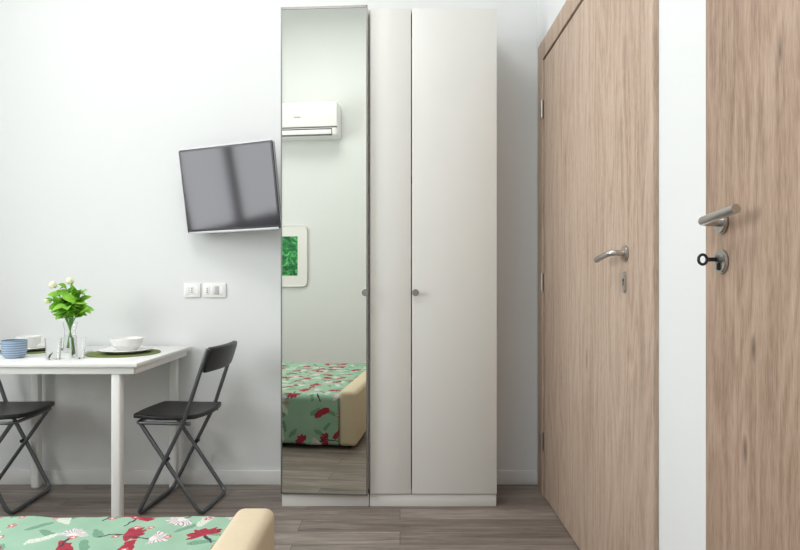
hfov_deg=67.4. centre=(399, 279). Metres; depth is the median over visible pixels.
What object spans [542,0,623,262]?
door
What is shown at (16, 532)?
bedspread
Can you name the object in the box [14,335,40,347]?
serving bowl
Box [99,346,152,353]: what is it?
dinner plate
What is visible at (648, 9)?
door frame
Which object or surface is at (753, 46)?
leaf
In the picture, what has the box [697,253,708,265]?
key bow
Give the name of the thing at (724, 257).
rosette
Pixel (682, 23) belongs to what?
wall
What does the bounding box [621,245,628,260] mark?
rosette
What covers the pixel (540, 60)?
door frame
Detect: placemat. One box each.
[0,348,62,353]
[85,349,160,357]
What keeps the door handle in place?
attached to the leaf at (753, 46)
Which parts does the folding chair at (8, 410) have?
leg frame, seat rail, seat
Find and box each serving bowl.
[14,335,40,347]
[111,337,143,350]
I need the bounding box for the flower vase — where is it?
[44,277,93,352]
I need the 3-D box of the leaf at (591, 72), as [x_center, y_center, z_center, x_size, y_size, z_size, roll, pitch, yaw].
[0.727,-0.009,2.410,0.010,2.186,1.204,0,0,0]
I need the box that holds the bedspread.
[0,516,232,549]
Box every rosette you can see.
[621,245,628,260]
[713,249,727,273]
[714,217,727,233]
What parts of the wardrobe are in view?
panel, door, panel, door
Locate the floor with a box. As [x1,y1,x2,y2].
[0,485,579,549]
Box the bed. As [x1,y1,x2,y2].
[0,508,273,549]
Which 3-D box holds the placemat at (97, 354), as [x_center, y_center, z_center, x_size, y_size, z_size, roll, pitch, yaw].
[-1.318,0.347,2.860,0.332,0.004,0.332,0,0,0]
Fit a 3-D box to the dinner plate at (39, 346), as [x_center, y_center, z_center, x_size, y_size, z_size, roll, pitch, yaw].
[-1.830,0.336,2.950,0.220,0.019,0.220,0,0,0]
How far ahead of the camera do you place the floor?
2.78 m
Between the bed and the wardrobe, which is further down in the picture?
the bed
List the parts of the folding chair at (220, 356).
seat, seat rail, leg frame, backrest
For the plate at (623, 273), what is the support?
attached to the leaf at (591, 72)
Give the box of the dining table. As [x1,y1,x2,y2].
[0,346,191,516]
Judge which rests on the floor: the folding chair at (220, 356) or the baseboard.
the folding chair at (220, 356)
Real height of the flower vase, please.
0.364 m
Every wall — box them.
[0,0,536,469]
[537,0,705,549]
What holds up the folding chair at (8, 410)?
on the floor
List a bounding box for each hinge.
[540,100,543,117]
[540,273,543,290]
[540,432,543,449]
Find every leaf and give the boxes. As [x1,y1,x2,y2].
[544,0,638,549]
[706,0,799,549]
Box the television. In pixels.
[179,140,280,233]
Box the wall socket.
[203,283,225,296]
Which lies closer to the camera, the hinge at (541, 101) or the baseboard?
the hinge at (541, 101)
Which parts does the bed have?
armrest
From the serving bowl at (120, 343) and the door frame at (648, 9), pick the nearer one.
the door frame at (648, 9)
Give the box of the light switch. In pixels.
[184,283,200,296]
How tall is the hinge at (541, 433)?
0.090 m
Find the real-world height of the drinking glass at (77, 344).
0.095 m
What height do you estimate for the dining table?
0.740 m
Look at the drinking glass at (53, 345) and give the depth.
2.62 m
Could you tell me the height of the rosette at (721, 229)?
0.052 m
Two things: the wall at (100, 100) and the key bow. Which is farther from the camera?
the wall at (100, 100)
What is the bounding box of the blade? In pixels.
[708,257,716,261]
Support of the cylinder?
attached to the rosette at (724, 257)
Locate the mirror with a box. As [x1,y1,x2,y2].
[281,5,367,495]
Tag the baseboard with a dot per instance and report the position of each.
(11, 477)
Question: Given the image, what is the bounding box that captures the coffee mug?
[0,339,27,358]
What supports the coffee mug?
on the dining table
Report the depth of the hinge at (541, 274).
3.01 m
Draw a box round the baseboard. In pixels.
[0,470,536,484]
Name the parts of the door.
casing, lever handle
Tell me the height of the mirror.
2.336 m
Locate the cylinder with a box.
[715,255,720,263]
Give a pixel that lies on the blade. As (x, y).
(711, 259)
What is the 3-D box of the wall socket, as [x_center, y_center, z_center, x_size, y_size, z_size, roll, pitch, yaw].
[-0.988,0.055,3.200,0.120,0.076,0.012,0,0,0]
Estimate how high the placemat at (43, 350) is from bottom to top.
0.004 m
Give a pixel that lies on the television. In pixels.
(231, 187)
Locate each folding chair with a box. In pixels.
[0,380,54,514]
[133,341,236,514]
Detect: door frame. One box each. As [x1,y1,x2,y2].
[538,42,544,495]
[639,0,658,549]
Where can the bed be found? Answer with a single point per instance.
(250, 528)
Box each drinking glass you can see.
[44,337,61,359]
[69,336,85,358]
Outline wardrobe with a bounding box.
[281,5,496,505]
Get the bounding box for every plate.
[27,344,44,350]
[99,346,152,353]
[622,272,625,292]

